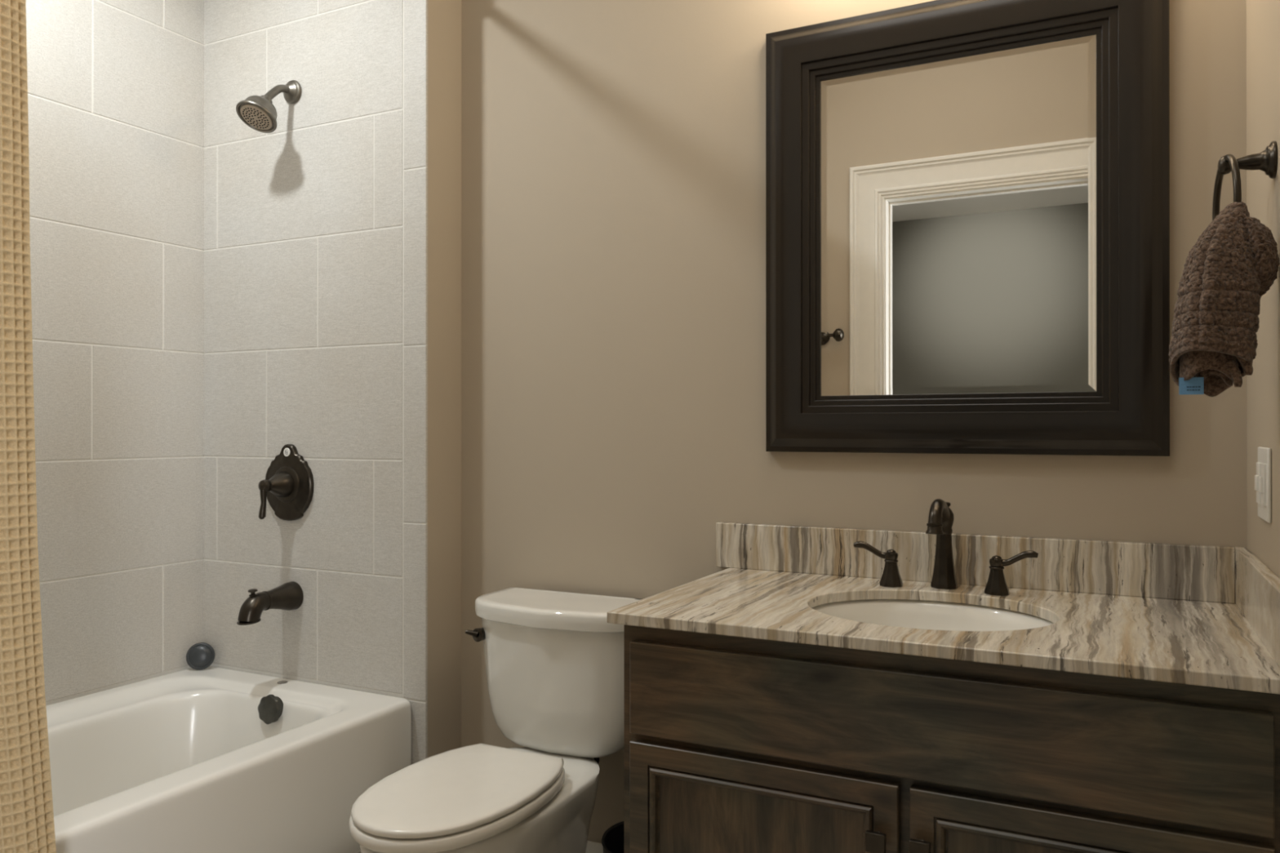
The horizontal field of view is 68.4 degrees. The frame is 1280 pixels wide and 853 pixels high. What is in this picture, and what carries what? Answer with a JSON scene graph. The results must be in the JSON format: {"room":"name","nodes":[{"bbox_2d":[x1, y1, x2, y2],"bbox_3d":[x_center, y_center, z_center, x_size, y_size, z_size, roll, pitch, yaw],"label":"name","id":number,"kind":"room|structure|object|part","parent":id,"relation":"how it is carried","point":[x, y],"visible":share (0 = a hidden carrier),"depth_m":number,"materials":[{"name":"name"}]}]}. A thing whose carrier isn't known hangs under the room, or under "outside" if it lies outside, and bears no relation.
{"room":"bathroom","nodes":[
{"label":"bathroom","id":0,"kind":"room"},
{"bbox_2d":[26,0,204,702],"bbox_3d":[-1.654,-0.396,2.135,0.007,2.195,1.536,0,0,27],"label":"wall","id":1,"kind":"structure","parent":0,"point":[86,170],"depth_m":2.58,"materials":[{"name":"tile"}]},
{"bbox_2d":[27,0,204,705],"bbox_3d":[-1.655,-0.163,2.134,0.007,2.665,1.538,0,0,27],"label":"trim","id":2,"kind":"structure","parent":1,"relation":"attached to","point":[126,682],"depth_m":2.58,"materials":[{"name":"tile"}]},
{"bbox_2d":[203,0,461,764],"bbox_3d":[-0.919,-0.160,2.761,0.941,2.668,0.248,0,0,27],"label":"wall","id":3,"kind":"structure","parent":0,"point":[345,402],"depth_m":2.57,"materials":[{"name":"tile"}]},
{"bbox_2d":[235,80,301,133],"bbox_3d":[-1.016,-0.890,2.574,0.111,0.170,0.176,0,0,27],"label":"shower","id":4,"kind":"object","parent":3,"relation":"attached to","point":[258,113],"visible":1,"depth_m":2.54,"materials":[{"name":"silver metal"}]},
{"bbox_3d":[-1.002,-0.918,2.601,0.021,0.069,0.096,0,0,27],"label":"arm","id":5,"kind":"part","parent":4,"relation":"part of","materials":[{"name":"brown metal"}]},
{"bbox_2d":[236,581,303,625],"bbox_3d":[-1.017,0.480,2.568,0.080,0.090,0.182,0,0,27],"label":"tub spout","id":6,"kind":"object","parent":3,"relation":"attached to","point":[289,596],"visible":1,"depth_m":2.55,"materials":[{"name":"brown metal"}]},
{"bbox_3d":[-1.039,0.451,2.526,0.025,0.030,0.025,0,0,27],"label":"diverter knob","id":7,"kind":"part","parent":6,"relation":"part of","materials":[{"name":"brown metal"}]},
{"bbox_2d":[257,444,314,520],"bbox_3d":[-1.010,0.157,2.607,0.179,0.215,0.108,0,0,27],"label":"shower valve","id":8,"kind":"object","parent":3,"relation":"attached to","point":[287,486],"visible":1,"depth_m":2.62,"materials":[{"name":"brown metal"}]},
{"bbox_3d":[-1.028,0.199,2.570,0.035,0.109,0.026,0,0,27],"label":"lever","id":9,"kind":"part","parent":8,"relation":"part of","materials":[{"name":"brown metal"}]},
{"bbox_2d":[204,0,427,702],"bbox_3d":[-0.928,-0.162,2.632,0.841,2.665,0.007,0,0,27],"label":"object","id":10,"kind":"structure","parent":3,"relation":"attached to","point":[233,668],"depth_m":2.58,"materials":[{"name":"tile"}]},
{"bbox_3d":[-0.906,-1.201,1.758,0.068,0.068,1.535,0,0,27],"label":"curtain rod","id":11,"kind":"object","parent":3,"relation":"attached to","visible":0},
{"bbox_2d":[0,0,56,852],"bbox_3d":[-1.127,-0.182,1.330,0.023,1.970,0.498,0,0,27],"label":"shower curtain","id":12,"kind":"object","parent":11,"relation":"hanging from","point":[27,825],"visible":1,"depth_m":1.50,"materials":[{"name":"fabric"}]},
{"bbox_2d":[461,0,1246,843],"bbox_3d":[0.388,-0.363,2.184,1.912,3.065,0.100,0,0,27],"label":"wall","id":13,"kind":"structure","parent":0,"point":[613,152],"depth_m":2.30,"materials":[{"name":"beige paint"}]},
{"bbox_2d":[585,840,603,852],"bbox_3d":[-0.133,1.110,2.379,0.803,0.120,0.016,0,0,27],"label":"baseboard","id":14,"kind":"structure","parent":13,"relation":"attached to","point":[592,846],"depth_m":2.37,"materials":[{"name":"white paint"}]},
{"bbox_2d":[765,0,1169,456],"bbox_3d":[0.648,-0.421,1.973,0.806,0.957,0.041,0,0,27],"label":"wall mirror","id":15,"kind":"object","parent":13,"relation":"attached to","point":[967,202],"visible":1,"depth_m":1.96,"materials":[{"name":"black wood"}]},
{"bbox_2d":[820,34,1096,395],"bbox_3d":[0.653,-0.421,1.984,0.560,0.710,0.007,0,0,27],"label":"mirror glass","id":16,"kind":"object","parent":15,"relation":"attached to","point":[958,184],"depth_m":1.97,"materials":[{"name":"silver glass"}]},
{"bbox_2d":[715,522,1235,604],"bbox_3d":[0.645,0.277,1.986,1.035,0.104,0.020,0,0,27],"label":"backsplash","id":17,"kind":"structure","parent":13,"relation":"attached to","point":[1201,573],"depth_m":1.92,"materials":[{"name":"stone"}]},
{"bbox_2d":[1168,201,1279,396],"bbox_3d":[0.864,-0.187,1.390,0.155,0.285,0.108,0,0,2],"label":"hand towel","id":18,"kind":"object","parent":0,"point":[1234,261],"visible":1,"depth_m":1.35,"materials":[{"name":"fabric"}]},
{"bbox_2d":[1245,0,1279,577],"bbox_3d":[0.658,-0.366,0.707,0.100,3.065,2.294,0,0,27],"label":"wall","id":19,"kind":"structure","parent":0,"point":[1262,16],"depth_m":1.53,"materials":[{"name":"beige paint"}]},
{"bbox_2d":[1212,141,1278,221],"bbox_3d":[0.935,-0.348,1.454,0.077,0.174,0.149,0,0,27],"label":"towel ring","id":20,"kind":"object","parent":19,"relation":"attached to","point":[1266,161],"visible":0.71,"depth_m":1.44,"materials":[{"name":"brown metal"}]},
{"bbox_3d":[0.937,-0.407,1.455,0.075,0.056,0.056,0,0,27],"label":"post","id":21,"kind":"part","parent":20,"relation":"part of","materials":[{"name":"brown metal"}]},
{"bbox_2d":[1254,446,1271,523],"bbox_3d":[1.007,0.092,1.524,0.012,0.118,0.116,0,0,27],"label":"light switch","id":22,"kind":"object","parent":19,"relation":"attached to","point":[1263,478],"visible":1,"depth_m":1.49,"materials":[{"name":"white plastic"}]},
{"bbox_3d":[-0.253,1.204,-0.281,5.000,0.080,5.074,0,0,27],"label":"floor","id":23,"kind":"structure","parent":0,"visible":0},
{"bbox_2d":[45,666,411,852],"bbox_3d":[-1.292,0.935,1.948,0.800,0.458,1.532,0,0,27],"label":"bathtub","id":24,"kind":"object","parent":23,"relation":"on","point":[211,759],"visible":0.89,"depth_m":2.28,"materials":[{"name":"ceramic"}]},
{"bbox_2d":[186,642,214,670],"bbox_3d":[-1.283,0.671,2.748,0.078,0.076,0.030,0,0,-14],"label":"stopper","id":25,"kind":"object","parent":24,"relation":"on","point":[200,655],"visible":1,"depth_m":2.74,"materials":[{"name":"grey metal"}]},
{"bbox_2d":[348,587,641,852],"bbox_3d":[-0.305,0.795,2.025,0.466,0.749,0.773,0,0,27],"label":"toilet","id":26,"kind":"object","parent":23,"relation":"on","point":[554,660],"visible":0.91,"depth_m":2.11,"materials":[{"name":"ceramic"}]},
{"bbox_3d":[-0.370,0.748,1.887,0.332,0.024,0.468,0,0,27],"label":"seat","id":27,"kind":"part","parent":26,"relation":"part of","materials":[{"name":"plastic"}]},
{"bbox_3d":[-0.369,0.724,1.889,0.324,0.018,0.464,0,0,27],"label":"lid","id":28,"kind":"part","parent":26,"relation":"part of","materials":[{"name":"plastic"}]},
{"bbox_3d":[-0.397,0.507,2.292,0.043,0.033,0.047,0,0,27],"label":"flush lever","id":29,"kind":"part","parent":26,"relation":"part of","materials":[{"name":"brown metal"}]},
{"bbox_3d":[-0.326,0.969,1.973,0.334,0.401,0.643,0,0,27],"label":"bowl","id":30,"kind":"part","parent":26,"relation":"part of","materials":[{"name":"ceramic"}]},
{"bbox_3d":[-0.184,0.617,2.264,0.446,0.314,0.225,0,0,27],"label":"tank","id":31,"kind":"part","parent":26,"relation":"part of","materials":[{"name":"ceramic"}]},
{"bbox_3d":[-0.186,0.442,2.260,0.466,0.042,0.246,0,0,27],"label":"tank lid","id":32,"kind":"part","parent":26,"relation":"part of","materials":[{"name":"ceramic"}]},
{"bbox_2d":[601,821,623,852],"bbox_3d":[0.030,1.036,2.066,0.230,0.266,0.230,0,0,27],"label":"trash can","id":33,"kind":"object","parent":23,"relation":"on","point":[612,840],"visible":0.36,"depth_m":2.13,"materials":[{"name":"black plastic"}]},
{"bbox_2d":[623,624,1279,852],"bbox_3d":[0.536,0.759,1.693,1.003,0.820,0.616,0,0,27],"label":"vanity cabinet","id":34,"kind":"object","parent":23,"relation":"on","point":[732,744],"visible":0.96,"depth_m":1.44,"materials":[{"name":"brown wood"}]},
{"bbox_3d":[0.195,0.799,1.565,0.366,0.388,0.008,0,0,27],"label":"door panel","id":35,"kind":"part","parent":34,"relation":"part of","materials":[{"name":"brown wood"}]},
{"bbox_3d":[0.193,0.799,1.561,0.466,0.488,0.024,0,0,27],"label":"door","id":36,"kind":"part","parent":34,"relation":"part of","materials":[{"name":"brown wood"}]},
{"bbox_3d":[0.365,0.637,1.450,0.030,0.030,0.029,0,0,27],"label":"knob","id":37,"kind":"part","parent":34,"relation":"part of","materials":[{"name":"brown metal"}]},
{"bbox_3d":[0.424,0.637,1.421,0.030,0.030,0.029,0,0,27],"label":"knob","id":38,"kind":"part","parent":34,"relation":"part of","materials":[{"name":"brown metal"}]},
{"bbox_2d":[607,568,1279,694],"bbox_3d":[0.535,0.339,1.711,1.024,0.020,0.610,0,0,27],"label":"countertop","id":39,"kind":"structure","parent":34,"relation":"on","point":[1174,641],"depth_m":1.55,"materials":[{"name":"stone"}]},
{"bbox_2d":[853,541,902,587],"bbox_3d":[0.495,0.284,1.958,0.099,0.090,0.044,0,0,27],"label":"tap","id":40,"kind":"object","parent":39,"relation":"on","point":[891,577],"visible":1,"depth_m":1.94,"materials":[{"name":"brown metal"}]},
{"bbox_3d":[0.491,0.258,1.960,0.090,0.036,0.028,0,0,27],"label":"lever","id":41,"kind":"part","parent":40,"relation":"part of","materials":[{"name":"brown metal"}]},
{"bbox_3d":[0.519,0.302,1.946,0.044,0.054,0.044,0,0,27],"label":"handle","id":42,"kind":"part","parent":40,"relation":"part of","materials":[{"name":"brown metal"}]},
{"bbox_2d":[812,599,1053,631],"bbox_3d":[0.521,0.429,1.705,0.504,0.157,0.447,0,0,27],"label":"sink","id":43,"kind":"object","parent":39,"relation":"in","point":[913,614],"visible":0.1,"depth_m":1.87,"materials":[{"name":"ceramic"}]},
{"bbox_2d":[925,498,957,589],"bbox_3d":[0.598,0.236,1.879,0.050,0.186,0.156,0,0,27],"label":"faucet spout","id":44,"kind":"object","parent":39,"relation":"on","point":[940,517],"visible":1,"depth_m":1.91,"materials":[{"name":"brown metal"}]},
{"bbox_3d":[0.597,0.181,1.876,0.039,0.076,0.150,0,0,27],"label":"spout arm","id":45,"kind":"part","parent":44,"relation":"part of","materials":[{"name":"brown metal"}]},
{"bbox_2d":[984,550,1038,595],"bbox_3d":[0.726,0.284,1.839,0.099,0.090,0.044,0,0,27],"label":"tap","id":46,"kind":"object","parent":39,"relation":"on","point":[997,585],"visible":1,"depth_m":1.84,"materials":[{"name":"brown metal"}]},
{"bbox_3d":[0.702,0.302,1.851,0.044,0.054,0.044,0,0,27],"label":"handle","id":47,"kind":"part","parent":46,"relation":"part of","materials":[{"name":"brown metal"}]},
{"bbox_3d":[0.729,0.257,1.837,0.090,0.036,0.028,0,0,27],"label":"lever","id":48,"kind":"part","parent":46,"relation":"part of","materials":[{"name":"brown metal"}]},
{"bbox_2d":[1234,546,1279,666],"bbox_3d":[0.985,0.276,1.487,0.020,0.103,0.604,0,0,27],"label":"side splash","id":49,"kind":"object","parent":39,"relation":"on","point":[1257,588],"visible":1,"depth_m":1.46,"materials":[{"name":"stone"}]},
{"bbox_3d":[0.627,0.799,1.347,0.368,0.388,0.008,0,0,27],"label":"door panel","id":50,"kind":"part","parent":34,"relation":"part of","materials":[{"name":"brown wood"}]},
{"bbox_3d":[0.625,0.799,1.342,0.468,0.488,0.024,0,0,27],"label":"door","id":51,"kind":"part","parent":34,"relation":"part of","materials":[{"name":"brown wood"}]}
]}

